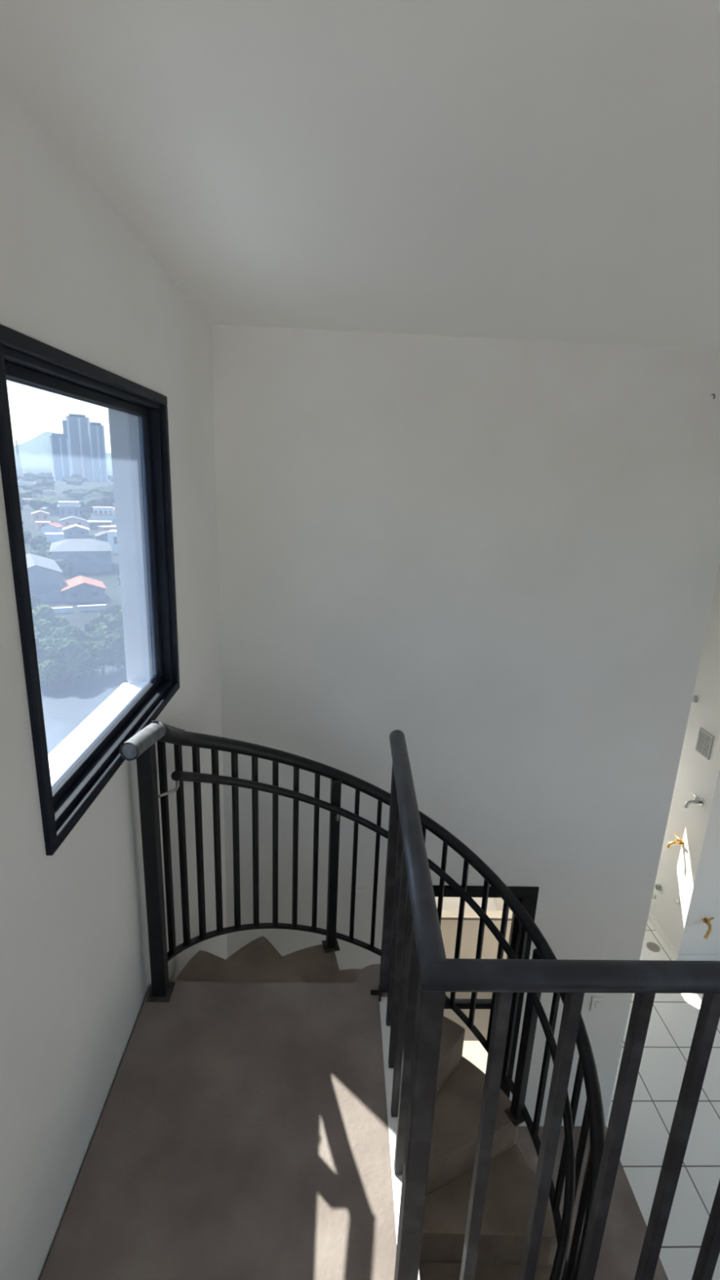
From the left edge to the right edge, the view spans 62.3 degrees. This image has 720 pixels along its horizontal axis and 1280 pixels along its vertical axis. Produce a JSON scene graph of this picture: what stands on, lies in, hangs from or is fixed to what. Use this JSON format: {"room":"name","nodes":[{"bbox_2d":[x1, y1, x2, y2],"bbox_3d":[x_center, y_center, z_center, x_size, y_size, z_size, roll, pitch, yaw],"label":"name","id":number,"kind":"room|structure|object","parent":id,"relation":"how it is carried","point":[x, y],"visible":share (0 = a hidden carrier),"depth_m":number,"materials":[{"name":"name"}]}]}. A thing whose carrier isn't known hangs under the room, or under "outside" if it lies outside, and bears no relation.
{"room":"stairwell","nodes":[
{"label":"stairwell","id":0,"kind":"room"},
{"bbox_2d":[16,466,121,679],"bbox_3d":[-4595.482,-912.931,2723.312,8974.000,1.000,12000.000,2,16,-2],"label":"ground","id":1,"kind":"structure","parent":0,"point":[113,594],"depth_m":225.30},
{"bbox_2d":[15,436,24,484],"bbox_3d":[-433.429,-225.745,755.780,5.598,62.100,5.618,2,16,-2],"label":"radio mast","id":2,"kind":"object","parent":1,"relation":"on","point":[16,447],"visible":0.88,"depth_m":755.15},
{"bbox_2d":[19,500,28,509],"bbox_3d":[-243.456,-95.235,418.408,13.968,8.045,19.054,11,18,28],"label":"tree","id":3,"kind":"object","parent":1,"relation":"on","point":[22,502],"visible":0.14,"depth_m":420.92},
{"bbox_2d":[23,529,31,542],"bbox_3d":[-142.468,-43.155,251.709,8.303,8.069,8.125,-3,17,-19],"label":"tree","id":4,"kind":"object","parent":1,"relation":"on","point":[27,535],"visible":0.39,"depth_m":250.55,"materials":[{"name":"green plant"}]},
{"bbox_2d":[17,484,37,490],"bbox_3d":[-374.993,-171.848,673.758,15.075,8.626,18.093,5,16,8],"label":"tree","id":5,"kind":"object","parent":1,"relation":"on","point":[24,486],"visible":0.73,"depth_m":669.60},
{"bbox_2d":[18,489,37,499],"bbox_3d":[-297.532,-127.956,527.841,24.662,13.316,24.135,15,20,39],"label":"tree","id":6,"kind":"object","parent":1,"relation":"on","point":[29,494],"visible":0.71,"depth_m":522.44,"materials":[{"name":"green plant"}]},
{"bbox_2d":[23,471,36,477],"bbox_3d":[-626.666,-311.533,1130.012,28.608,13.639,23.837,9,17,22],"label":"tree","id":7,"kind":"object","parent":1,"relation":"on","point":[28,474],"visible":0.74,"depth_m":1120.68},
{"bbox_2d":[28,476,37,481],"bbox_3d":[-550.478,-271.663,1004.920,19.205,9.156,16.002,4,16,5],"label":"tree","id":8,"kind":"object","parent":1,"relation":"on","point":[32,478],"visible":0.91,"depth_m":999.55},
{"bbox_2d":[30,594,39,608],"bbox_3d":[-76.958,-8.560,138.685,3.853,3.994,5.256,0,16,-10],"label":"tree","id":9,"kind":"object","parent":1,"relation":"on","point":[34,599],"visible":0.3,"depth_m":138.47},
{"bbox_2d":[29,536,46,549],"bbox_3d":[-125.729,-37.292,232.145,6.890,5.913,5.741,8,17,20],"label":"tree","id":10,"kind":"object","parent":1,"relation":"on","point":[36,540],"visible":0.64,"depth_m":229.80,"materials":[{"name":"plant"}]},
{"bbox_2d":[31,487,44,494],"bbox_3d":[-335.245,-155.303,621.491,13.666,7.819,16.401,-11,21,-41],"label":"tree","id":11,"kind":"object","parent":1,"relation":"on","point":[39,490],"visible":0.88,"depth_m":616.93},
{"bbox_2d":[30,534,46,548],"bbox_3d":[-127.696,-38.950,237.633,7.020,6.024,5.849,4,16,6],"label":"tree","id":12,"kind":"object","parent":1,"relation":"on","point":[42,537],"visible":0.19,"depth_m":235.37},
{"bbox_2d":[34,629,44,647],"bbox_3d":[-53.421,1.952,96.564,7.257,7.694,6.818,14,19,36],"label":"tree","id":13,"kind":"object","parent":1,"relation":"on","point":[37,634],"visible":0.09,"depth_m":96.43,"materials":[{"name":"green plant"}]},
{"bbox_2d":[31,510,49,521],"bbox_3d":[-185.855,-72.278,346.511,13.078,5.850,13.286,2,16,-2],"label":"house","id":14,"kind":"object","parent":1,"relation":"on","point":[39,515],"visible":0.98,"depth_m":342.87,"materials":[{"name":"beige tile"}]},
{"bbox_2d":[30,547,51,556],"bbox_3d":[-107.334,-27.580,201.166,8.010,7.955,8.185,12,18,32],"label":"tree","id":15,"kind":"object","parent":1,"relation":"on","point":[35,552],"visible":0.32,"depth_m":199.46,"materials":[{"name":"green plant"}]},
{"bbox_2d":[37,548,45,557],"bbox_3d":[-107.461,-27.661,200.835,6.477,5.558,5.397,9,17,24],"label":"tree","id":16,"kind":"object","parent":1,"relation":"on","point":[41,553],"visible":0.23,"depth_m":198.25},
{"bbox_2d":[28,496,55,510],"bbox_3d":[-217.753,-94.726,415.553,19.218,11.069,26.215,4,16,7],"label":"tree","id":17,"kind":"object","parent":1,"relation":"on","point":[33,503],"visible":0.19,"depth_m":404.79,"materials":[{"name":"plant"}]},
{"bbox_2d":[34,543,50,551],"bbox_3d":[-115.940,-32.634,218.827,7.308,7.102,7.151,2,16,0],"label":"tree","id":18,"kind":"object","parent":1,"relation":"on","point":[39,546],"visible":0.34,"depth_m":216.99,"materials":[{"name":"green plant"}]},
{"bbox_2d":[35,520,50,529],"bbox_3d":[-163.016,-59.024,306.463,9.654,3.650,10.072,2,16,-2],"label":"house","id":19,"kind":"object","parent":1,"relation":"on","point":[39,523],"visible":0.74,"depth_m":303.18,"materials":[{"name":"grey metal"}]},
{"bbox_2d":[35,474,53,481],"bbox_3d":[-499.156,-254.731,944.017,25.220,14.431,30.269,-3,16,-19],"label":"tree","id":20,"kind":"object","parent":1,"relation":"on","point":[38,476],"visible":0.46,"depth_m":935.45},
{"bbox_2d":[35,479,54,488],"bbox_3d":[-389.000,-192.506,738.216,28.813,13.737,24.007,7,16,15],"label":"tree","id":21,"kind":"object","parent":1,"relation":"on","point":[45,482],"visible":0.84,"depth_m":729.95,"materials":[{"name":"plant"}]},
{"bbox_2d":[37,472,52,475],"bbox_3d":[-617.123,-322.627,1170.622,24.501,14.019,29.405,2,16,0],"label":"tree","id":22,"kind":"object","parent":1,"relation":"on","point":[40,473],"visible":0.33,"depth_m":1162.19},
{"bbox_2d":[26,553,64,603],"bbox_3d":[-85.161,-16.565,156.049,24.109,8.850,29.608,2,16,-2],"label":"shed","id":23,"kind":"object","parent":1,"relation":"on","point":[44,574],"visible":0.6,"depth_m":149.10,"materials":[{"name":"metal"}]},
{"bbox_2d":[33,617,58,635],"bbox_3d":[-54.818,0.131,102.213,7.360,8.058,6.955,4,16,6],"label":"tree","id":24,"kind":"object","parent":1,"relation":"on","point":[37,625],"visible":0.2,"depth_m":101.84,"materials":[{"name":"green plant"}]},
{"bbox_2d":[34,495,62,509],"bbox_3d":[-206.099,-91.443,407.443,30.455,16.443,29.804,0,16,-7],"label":"tree","id":25,"kind":"object","parent":1,"relation":"on","point":[42,500],"visible":0.14,"depth_m":401.55,"materials":[{"name":"green plant"}]},
{"bbox_2d":[31,603,64,627],"bbox_3d":[-58.084,-2.196,108.317,7.788,9.005,7.297,-2,16,-17],"label":"tree","id":26,"kind":"object","parent":1,"relation":"on","point":[42,611],"visible":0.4,"depth_m":106.81,"materials":[{"name":"green plant"}]},
{"bbox_2d":[40,506,58,515],"bbox_3d":[-203.610,-84.986,390.566,12.719,5.250,12.719,2,16,-2],"label":"house","id":27,"kind":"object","parent":1,"relation":"on","point":[50,510],"visible":0.57,"depth_m":387.72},
{"bbox_2d":[43,489,57,495],"bbox_3d":[-321.024,-152.788,616.308,15.505,5.250,13.422,2,16,-2],"label":"house","id":28,"kind":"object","parent":1,"relation":"on","point":[48,492],"visible":0.97,"depth_m":612.96,"materials":[{"name":"beige tile"}]},
{"bbox_2d":[37,658,64,689],"bbox_3d":[-47.474,5.316,90.472,4.858,4.950,4.551,-3,16,-18],"label":"tree","id":29,"kind":"object","parent":1,"relation":"on","point":[48,670],"visible":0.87,"depth_m":89.49,"materials":[{"name":"green plant"}]},
{"bbox_2d":[40,522,63,534],"bbox_3d":[-147.970,-53.527,285.994,8.912,5.250,9.800,2,16,-2],"label":"house","id":30,"kind":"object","parent":1,"relation":"on","point":[54,527],"visible":0.89,"depth_m":282.38,"materials":[{"name":"ceramic"}]},
{"bbox_2d":[44,532,63,542],"bbox_3d":[-134.431,-45.254,262.059,9.494,3.250,9.253,2,16,-2],"label":"building","id":31,"kind":"object","parent":1,"relation":"on","point":[51,537],"visible":0.93,"depth_m":259.57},
{"bbox_2d":[37,634,81,683],"bbox_3d":[-46.480,3.017,93.071,7.048,8.070,6.622,1,16,-4],"label":"tree","id":32,"kind":"object","parent":1,"relation":"on","point":[67,645],"visible":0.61,"depth_m":90.94,"materials":[{"name":"green plant"}]},
{"bbox_2d":[48,433,71,480],"bbox_3d":[-554.978,-338.285,1101.986,35.015,83.000,31.675,2,16,-2],"label":"apartment tower","id":33,"kind":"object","parent":1,"relation":"on","point":[59,442],"visible":0.8,"depth_m":1094.72,"materials":[{"name":"concrete"}]},
{"bbox_2d":[36,631,84,679],"bbox_3d":[-47.071,2.659,94.439,7.417,7.979,7.315,-3,16,-17],"label":"tree","id":34,"kind":"object","parent":1,"relation":"on","point":[42,643],"visible":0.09,"depth_m":93.04,"materials":[{"name":"green plant"}]},
{"bbox_2d":[51,606,72,613],"bbox_3d":[-69.700,-6.803,137.396,6.116,1.300,3.741,2,16,-2],"label":"wall","id":35,"kind":"structure","parent":1,"relation":"on","point":[64,609],"depth_m":137.72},
{"bbox_2d":[13,431,111,469],"bbox_3d":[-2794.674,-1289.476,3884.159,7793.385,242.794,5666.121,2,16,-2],"label":"mountain","id":36,"kind":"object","parent":1,"relation":"on","point":[33,452],"visible":0.09,"depth_m":3786.58},
{"bbox_2d":[40,623,87,641],"bbox_3d":[-49.420,1.201,99.184,7.645,8.052,7.751,2,16,-2],"label":"tree","id":37,"kind":"object","parent":1,"relation":"on","point":[72,630],"visible":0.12,"depth_m":98.02,"materials":[{"name":"green plant"}]},
{"bbox_2d":[43,497,85,515],"bbox_3d":[-196.637,-88.740,396.160,20.359,11.726,27.772,6,16,13],"label":"tree","id":38,"kind":"object","parent":1,"relation":"on","point":[53,504],"visible":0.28,"depth_m":389.76,"materials":[{"name":"plant"}]},
{"bbox_2d":[57,616,71,627],"bbox_3d":[-60.514,-2.942,120.541,3.809,3.661,3.569,-10,20,-38],"label":"tree","id":39,"kind":"object","parent":1,"relation":"on","point":[64,620],"visible":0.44,"depth_m":119.92,"materials":[{"name":"green plant"}]},
{"bbox_2d":[54,559,75,576],"bbox_3d":[-90.905,-21.993,182.381,7.241,5.503,5.308,3,16,2],"label":"tree","id":40,"kind":"object","parent":1,"relation":"on","point":[66,567],"visible":0.78,"depth_m":180.99,"materials":[{"name":"plant"}]},
{"bbox_2d":[40,637,89,683],"bbox_3d":[-45.839,3.369,93.173,6.805,7.387,6.712,-9,19,-36],"label":"tree","id":41,"kind":"object","parent":1,"relation":"on","point":[51,651],"visible":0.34,"depth_m":91.04,"materials":[{"name":"green plant"}]},
{"bbox_2d":[57,501,80,519],"bbox_3d":[-172.808,-76.642,354.111,16.484,11.200,16.996,2,16,-2],"label":"building","id":42,"kind":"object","parent":1,"relation":"on","point":[66,508],"visible":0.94,"depth_m":348.61,"materials":[{"name":"white concrete"}]},
{"bbox_2d":[59,486,79,496],"bbox_3d":[-263.491,-134.706,553.385,31.777,17.157,31.098,5,16,11],"label":"tree","id":43,"kind":"object","parent":1,"relation":"on","point":[66,491],"visible":0.18,"depth_m":549.38,"materials":[{"name":"green plant"}]},
{"bbox_2d":[63,478,80,484],"bbox_3d":[-446.680,-245.078,922.515,18.846,10.783,22.618,12,18,30],"label":"tree","id":44,"kind":"object","parent":1,"relation":"on","point":[67,480],"visible":0.68,"depth_m":915.34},
{"bbox_2d":[58,515,86,527],"bbox_3d":[-154.575,-63.681,320.671,16.576,5.650,15.542,2,16,-2],"label":"house","id":45,"kind":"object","parent":1,"relation":"on","point":[68,521],"visible":0.89,"depth_m":316.41,"materials":[{"name":"grey metal"}]},
{"bbox_2d":[54,649,91,684],"bbox_3d":[-44.907,4.022,92.738,5.860,6.433,5.538,-8,19,-33],"label":"tree","id":46,"kind":"object","parent":1,"relation":"on","point":[82,656],"visible":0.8,"depth_m":91.32,"materials":[{"name":"green plant"}]},
{"bbox_2d":[62,524,89,537],"bbox_3d":[-133.872,-51.565,280.850,15.183,5.350,14.922,2,16,-2],"label":"house","id":47,"kind":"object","parent":1,"relation":"on","point":[75,531],"visible":1,"depth_m":276.86,"materials":[{"name":"beige tile"}]},
{"bbox_2d":[70,480,83,485],"bbox_3d":[-429.294,-238.397,904.123,15.289,8.748,18.350,3,16,3],"label":"tree","id":48,"kind":"object","parent":1,"relation":"on","point":[75,482],"visible":1,"depth_m":900.93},
{"bbox_2d":[62,413,92,480],"bbox_3d":[-550.308,-375.715,1163.285,51.430,122.500,37.110,2,16,-2],"label":"apartment tower","id":49,"kind":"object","parent":1,"relation":"on","point":[75,427],"visible":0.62,"depth_m":1152.59,"materials":[{"name":"concrete"}]},
{"bbox_2d":[66,488,93,500],"bbox_3d":[-238.418,-121.985,506.759,31.364,13.243,22.993,17,21,42],"label":"tree","id":50,"kind":"object","parent":1,"relation":"on","point":[78,494],"visible":0.73,"depth_m":495.36,"materials":[{"name":"plant"}]},
{"bbox_2d":[48,538,112,573],"bbox_3d":[-92.128,-28.696,197.111,25.840,9.600,28.479,2,16,-2],"label":"warehouse","id":51,"kind":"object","parent":1,"relation":"on","point":[87,555],"visible":0.92,"depth_m":189.21,"materials":[{"name":"metal"}]},
{"bbox_2d":[75,476,87,481],"bbox_3d":[-511.745,-295.502,1095.746,26.828,14.485,26.254,10,17,25],"label":"tree","id":52,"kind":"object","parent":1,"relation":"on","point":[82,478],"visible":0.77,"depth_m":1090.45,"materials":[{"name":"green plant"}]},
{"bbox_2d":[71,635,94,676],"bbox_3d":[-45.155,2.690,96.512,6.310,6.951,5.928,-2,16,-15],"label":"tree","id":53,"kind":"object","parent":1,"relation":"on","point":[86,643],"visible":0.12,"depth_m":95.66,"materials":[{"name":"green plant"}]},
{"bbox_2d":[80,507,86,515],"bbox_3d":[-184.630,-84.855,394.528,5.366,5.526,6.440,15,20,38],"label":"tree","id":54,"kind":"object","parent":1,"relation":"on","point":[82,510],"visible":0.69,"depth_m":393.01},
{"bbox_2d":[60,575,106,602],"bbox_3d":[-71.569,-13.340,153.752,14.271,4.950,14.531,2,16,-2],"label":"house","id":55,"kind":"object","parent":1,"relation":"on","point":[78,588],"visible":0.92,"depth_m":150.12,"materials":[{"name":"ceramic"}]},
{"bbox_2d":[40,662,128,754],"bbox_3d":[-71.951,14.421,63.183,82.000,0.120,98.000,2,16,-2],"label":"road","id":56,"kind":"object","parent":1,"relation":"on","point":[65,706],"depth_m":87.79,"materials":[{"name":"asphalt"}]},
{"bbox_2d":[80,512,90,519],"bbox_3d":[-169.268,-76.386,367.737,5.648,4.292,4.140,-2,16,-15],"label":"tree","id":57,"kind":"object","parent":1,"relation":"on","point":[86,516],"visible":1,"depth_m":366.77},
{"bbox_2d":[75,497,97,512],"bbox_3d":[-199.468,-93.856,419.271,25.615,14.132,26.175,12,18,32],"label":"tree","id":58,"kind":"object","parent":1,"relation":"on","point":[89,504],"visible":0.3,"depth_m":416.62,"materials":[{"name":"green plant"}]},
{"bbox_2d":[80,662,102,675],"bbox_3d":[-44.141,3.849,97.698,4.317,4.154,4.568,11,18,30],"label":"tree","id":59,"kind":"object","parent":1,"relation":"on","point":[91,672],"visible":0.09,"depth_m":96.95,"materials":[{"name":"green plant"}]},
{"bbox_2d":[84,621,98,632],"bbox_3d":[-52.764,-1.945,118.005,3.342,3.716,3.389,-4,17,-21],"label":"tree","id":60,"kind":"object","parent":1,"relation":"on","point":[88,627],"visible":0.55,"depth_m":116.94,"materials":[{"name":"green plant"}]},
{"bbox_2d":[77,604,106,611],"bbox_3d":[-63.507,-7.584,141.105,6.184,1.300,3.493,2,16,-2],"label":"wall","id":61,"kind":"structure","parent":1,"relation":"on","point":[82,607],"depth_m":140.85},
{"bbox_2d":[89,612,104,622],"bbox_3d":[-53.366,-3.584,122.959,4.109,4.165,4.385,5,16,11],"label":"tree","id":62,"kind":"object","parent":1,"relation":"on","point":[97,619],"visible":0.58,"depth_m":121.75,"materials":[{"name":"green plant"}]},
{"bbox_2d":[87,422,107,481],"bbox_3d":[-503.314,-360.235,1142.648,32.132,107.500,28.961,2,16,-2],"label":"apartment tower","id":63,"kind":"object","parent":1,"relation":"on","point":[95,430],"visible":0.97,"depth_m":1135.55,"materials":[{"name":"concrete"}]},
{"bbox_2d":[82,493,113,506],"bbox_3d":[-202.362,-106.485,459.408,21.575,12.345,25.893,-12,21,-42],"label":"tree","id":64,"kind":"object","parent":1,"relation":"on","point":[111,504],"visible":0.06,"depth_m":455.01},
{"bbox_2d":[85,484,112,497],"bbox_3d":[-241.567,-133.633,551.398,34.435,18.592,33.698,6,16,13],"label":"tree","id":65,"kind":"object","parent":1,"relation":"on","point":[108,491],"visible":0.39,"depth_m":539.02,"materials":[{"name":"green plant"}]},
{"bbox_2d":[85,625,112,641],"bbox_3d":[-46.055,0.455,106.034,5.213,6.066,5.564,16,20,40],"label":"tree","id":66,"kind":"object","parent":1,"relation":"on","point":[100,628],"visible":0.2,"depth_m":104.78,"materials":[{"name":"green plant"}]},
{"bbox_2d":[87,520,111,529],"bbox_3d":[-138.679,-61.210,317.137,13.837,4.050,11.579,2,16,-2],"label":"building","id":67,"kind":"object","parent":1,"relation":"on","point":[92,525],"visible":0.77,"depth_m":313.60,"materials":[{"name":"white concrete"}]},
{"bbox_2d":[85,495,114,506],"bbox_3d":[-195.741,-103.388,449.942,19.111,11.007,26.069,0,16,-9],"label":"tree","id":68,"kind":"object","parent":1,"relation":"on","point":[103,501],"visible":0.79,"depth_m":441.87,"materials":[{"name":"plant"}]},
{"bbox_2d":[93,530,107,541],"bbox_3d":[-110.666,-44.745,260.008,12.194,5.250,12.194,2,16,-2],"label":"house","id":69,"kind":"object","parent":1,"relation":"on","point":[102,535],"visible":0.4,"depth_m":255.99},
{"bbox_2d":[93,619,111,629],"bbox_3d":[-46.299,-0.918,110.645,6.275,6.215,6.679,0,16,-8],"label":"tree","id":70,"kind":"object","parent":1,"relation":"on","point":[102,624],"visible":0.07,"depth_m":108.00,"materials":[{"name":"green plant"}]},
{"bbox_2d":[92,506,113,521],"bbox_3d":[-155.877,-76.436,361.358,14.279,8.250,13.686,2,16,-2],"label":"building","id":71,"kind":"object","parent":1,"relation":"on","point":[100,513],"visible":0.98,"depth_m":357.58,"materials":[{"name":"white concrete"}]},
{"bbox_2d":[92,486,114,499],"bbox_3d":[-237.435,-136.795,558.923,26.283,15.039,31.544,-4,17,-20],"label":"tree","id":72,"kind":"object","parent":1,"relation":"on","point":[110,488],"visible":0.18,"depth_m":550.05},
{"bbox_2d":[83,637,124,675],"bbox_3d":[-42.188,2.832,97.284,6.899,6.498,6.995,1,16,-4],"label":"tree","id":73,"kind":"object","parent":1,"relation":"on","point":[102,654],"visible":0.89,"depth_m":95.75,"materials":[{"name":"green plant"}]},
{"bbox_2d":[96,524,116,532],"bbox_3d":[-124.461,-54.576,295.822,12.689,3.850,12.689,2,16,-2],"label":"house","id":74,"kind":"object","parent":1,"relation":"on","point":[100,528],"visible":0.61,"depth_m":292.74,"materials":[{"name":"beige tile"}]},
{"bbox_2d":[94,625,124,669],"bbox_3d":[-40.848,1.351,100.432,7.017,7.768,7.114,-4,17,-23],"label":"tree","id":75,"kind":"object","parent":1,"relation":"on","point":[116,636],"visible":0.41,"depth_m":98.16,"materials":[{"name":"green plant"}]},
{"bbox_2d":[100,603,121,622],"bbox_3d":[-51.384,-4.722,123.835,5.108,6.050,5.437,8,16,18],"label":"tree","id":76,"kind":"object","parent":1,"relation":"on","point":[107,610],"visible":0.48,"depth_m":122.28,"materials":[{"name":"green plant"}]},
{"bbox_2d":[106,529,118,553],"bbox_3d":[-95.518,-38.933,235.447,7.168,8.450,8.938,2,16,-2],"label":"building","id":77,"kind":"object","parent":1,"relation":"on","point":[112,534],"visible":0.48,"depth_m":231.32,"materials":[{"name":"white concrete"}]},
{"bbox_2d":[103,608,123,630],"bbox_3d":[-44.521,-1.832,111.280,6.875,7.779,6.970,5,16,10],"label":"tree","id":78,"kind":"object","parent":1,"relation":"on","point":[110,620],"visible":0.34,"depth_m":108.58,"materials":[{"name":"green plant"}]},
{"bbox_2d":[115,646,126,670],"bbox_3d":[-39.607,2.758,100.580,5.006,5.067,4.691,-1,16,-12],"label":"tree","id":79,"kind":"object","parent":1,"relation":"on","point":[123,646],"visible":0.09,"depth_m":99.39,"materials":[{"name":"green plant"}]},
{"bbox_2d":[0,82,227,1279],"bbox_3d":[-0.791,1.691,0.736,0.178,5.388,5.850,2,16,-2],"label":"wall","id":80,"kind":"structure","parent":0,"point":[75,972],"depth_m":1.46,"materials":[{"name":"white paint"}]},
{"bbox_2d":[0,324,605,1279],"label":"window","id":81,"kind":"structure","parent":80,"relation":"in","point":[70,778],"depth_m":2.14,"materials":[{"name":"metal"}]},
{"bbox_2d":[40,982,396,1279],"bbox_3d":[2.330,1.889,0.191,6.016,0.055,4.215,2,16,-2],"label":"floor","id":82,"kind":"structure","parent":0,"point":[242,1132],"depth_m":1.59,"materials":[{"name":"brown concrete"}]},
{"bbox_2d":[379,996,420,1279],"bbox_3d":[0.098,1.432,1.717,0.049,0.169,0.792,2,16,-2],"label":"trim","id":83,"kind":"structure","parent":82,"relation":"attached to","point":[397,1180],"depth_m":1.69,"materials":[{"name":"paint"}]},
{"bbox_2d":[370,729,719,1279],"bbox_3d":[1.180,0.996,1.660,2.255,1.106,1.011,2,16,-2],"label":"landing railing","id":84,"kind":"object","parent":82,"relation":"on","point":[416,974],"visible":0.96,"depth_m":1.14,"materials":[{"name":"black metal"}]},
{"bbox_2d":[0,0,719,350],"bbox_3d":[2.357,-1.056,1.385,6.350,0.200,8.400,2,16,-2],"label":"ceiling","id":85,"kind":"structure","parent":0,"point":[525,170],"depth_m":1.21,"materials":[{"name":"paint"}]},
{"bbox_2d":[212,324,719,1126],"bbox_3d":[0.521,0.963,3.537,2.615,5.388,0.140,2,16,-2],"label":"wall","id":86,"kind":"structure","parent":0,"point":[501,556],"depth_m":3.14,"materials":[{"name":"white paint"}]},
{"bbox_2d":[355,888,364,904],"bbox_3d":[-0.016,1.554,3.608,0.072,0.115,0.011,2,16,-2],"label":"power outlet","id":87,"kind":"object","parent":86,"relation":"attached to","point":[359,891],"visible":0.52,"depth_m":3.60,"materials":[{"name":"white paint"}]},
{"bbox_2d":[355,893,360,899],"bbox_3d":[-0.016,1.555,3.605,0.040,0.044,0.004,2,16,-2],"label":"socket","id":88,"kind":"object","parent":87,"relation":"attached to","point":[357,896],"depth_m":3.60,"materials":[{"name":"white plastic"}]},
{"bbox_2d":[432,884,538,1098],"bbox_3d":[0.664,2.432,3.917,0.775,1.968,0.110,2,16,-2],"label":"door","id":89,"kind":"structure","parent":86,"relation":"in","point":[527,896],"depth_m":3.74,"materials":[{"name":"black metal"}]},
{"bbox_2d":[590,996,603,1011],"bbox_3d":[1.546,2.377,3.885,0.072,0.115,0.012,2,16,-2],"label":"light switch","id":90,"kind":"object","parent":86,"relation":"attached to","point":[597,1002],"visible":1,"depth_m":3.88,"materials":[{"name":"white paint"}]},
{"bbox_2d":[443,991,492,1074],"bbox_3d":[0.251,3.261,4.828,2.670,0.150,1.120,2,16,-2],"label":"floor","id":91,"kind":"structure","parent":0,"point":[473,1051],"depth_m":4.90,"materials":[{"name":"beige tile"}]},
{"bbox_2d":[440,920,511,959],"bbox_3d":[0.255,2.702,5.165,2.670,0.745,0.070,2,16,-2],"label":"wall","id":92,"kind":"structure","parent":0,"point":[470,928],"depth_m":5.11,"materials":[{"name":"beige paint"}]},
{"bbox_2d":[440,910,512,920],"bbox_3d":[0.270,2.332,5.061,2.670,0.025,0.090,2,16,-2],"label":"coping","id":93,"kind":"object","parent":92,"relation":"on","point":[494,915],"depth_m":5.07},
{"bbox_2d":[492,897,511,911],"bbox_3d":[1.631,0.588,5.419,0.030,5.188,1.380,2,16,-2],"label":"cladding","id":94,"kind":"object","parent":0,"point":[499,902],"depth_m":6.45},
{"bbox_2d":[516,1126,667,1279],"bbox_3d":[0.500,4.185,1.551,2.615,0.150,5.700,2,16,-2],"label":"floor","id":95,"kind":"structure","parent":0,"point":[625,1228],"depth_m":3.65,"materials":[{"name":"brown concrete"}]},
{"bbox_2d":[174,936,556,1279],"bbox_3d":[0.018,2.529,2.486,1.610,2.698,1.609,14,20,37],"label":"spiral staircase","id":96,"kind":"structure","parent":95,"relation":"on","point":[460,1082],"depth_m":2.61,"materials":[{"name":"brown concrete"}]},
{"bbox_2d":[605,919,719,1279],"bbox_3d":[3.472,3.953,2.822,3.407,0.150,8.100,2,16,-2],"label":"floor","id":97,"kind":"structure","parent":0,"point":[673,1018],"depth_m":4.19,"materials":[{"name":"white tile"}]},
{"bbox_2d":[646,942,660,951],"bbox_3d":[2.873,3.007,5.832,0.124,0.008,0.124,2,16,-2],"label":"floor drain","id":98,"kind":"object","parent":97,"relation":"on","point":[651,946],"visible":1,"depth_m":5.83,"materials":[{"name":"silver metal"}]},
{"bbox_2d":[648,564,719,954],"bbox_3d":[4.137,0.625,5.655,2.064,5.188,1.190,2,16,-2],"label":"wall","id":99,"kind":"structure","parent":0,"point":[690,873],"depth_m":5.52,"materials":[{"name":"white paint"}]},
{"bbox_2d":[654,884,662,890],"bbox_3d":[3.014,2.498,6.016,0.037,0.058,0.060,2,16,-2],"label":"outlet","id":100,"kind":"object","parent":99,"relation":"attached to","point":[658,886],"visible":1,"depth_m":6.00,"materials":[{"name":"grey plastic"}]},
{"bbox_2d":[648,912,679,960],"bbox_3d":[3.009,2.885,6.170,0.012,0.070,1.052,2,16,-2],"label":"baseboard","id":101,"kind":"structure","parent":99,"relation":"attached to","point":[655,925],"depth_m":5.91,"materials":[{"name":"wood"}]},
{"bbox_2d":[666,833,684,848],"bbox_3d":[2.992,1.922,5.652,0.144,0.117,0.108,2,16,-2],"label":"tap","id":102,"kind":"object","parent":99,"relation":"attached to","point":[681,842],"visible":1,"depth_m":5.64,"materials":[{"name":"gold metal"}]},
{"bbox_2d":[674,897,679,903],"bbox_3d":[3.030,2.495,5.694,0.030,0.055,0.056,2,16,-2],"label":"pipe stub","id":103,"kind":"object","parent":99,"relation":"attached to","point":[676,900],"visible":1,"depth_m":5.68,"materials":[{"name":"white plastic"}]},
{"bbox_2d":[684,792,703,808],"bbox_3d":[3.013,1.462,5.383,0.150,0.122,0.112,2,16,-2],"label":"tap","id":104,"kind":"object","parent":99,"relation":"attached to","point":[700,801],"visible":1,"depth_m":5.37,"materials":[{"name":"silver metal"}]},
{"bbox_2d":[692,695,697,702],"bbox_3d":[3.097,0.545,5.503,0.030,0.060,0.030,2,16,-2],"label":"clip","id":105,"kind":"object","parent":99,"relation":"attached to","point":[695,697],"visible":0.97,"depth_m":5.49,"materials":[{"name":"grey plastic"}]},
{"bbox_2d":[677,954,719,960],"bbox_3d":[4.061,3.057,5.710,2.064,0.070,0.012,2,16,-2],"label":"baseboard","id":106,"kind":"structure","parent":99,"relation":"attached to","point":[682,957],"depth_m":5.67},
{"bbox_2d":[694,727,714,759],"bbox_3d":[3.099,0.932,5.356,0.014,0.225,0.200,2,16,-2],"label":"air vent","id":107,"kind":"object","parent":99,"relation":"in","point":[704,741],"visible":1,"depth_m":5.35,"materials":[{"name":"grey plastic"}]},
{"bbox_2d":[702,916,714,939],"bbox_3d":[3.225,2.650,5.508,0.079,0.189,0.147,7,16,15],"label":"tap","id":108,"kind":"object","parent":99,"relation":"attached to","point":[705,920],"visible":1,"depth_m":5.49,"materials":[{"name":"brown"}]},
{"label":"outside","id":109,"kind":"structure","parent":0,"visible":0},
{"bbox_2d":[435,897,497,911],"bbox_3d":[1.881,5.436,11.891,13.000,4.800,8.150,2,16,-2],"label":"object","id":110,"kind":"structure","parent":109,"point":[448,903],"depth_m":8.65,"materials":[{"name":"paint"}]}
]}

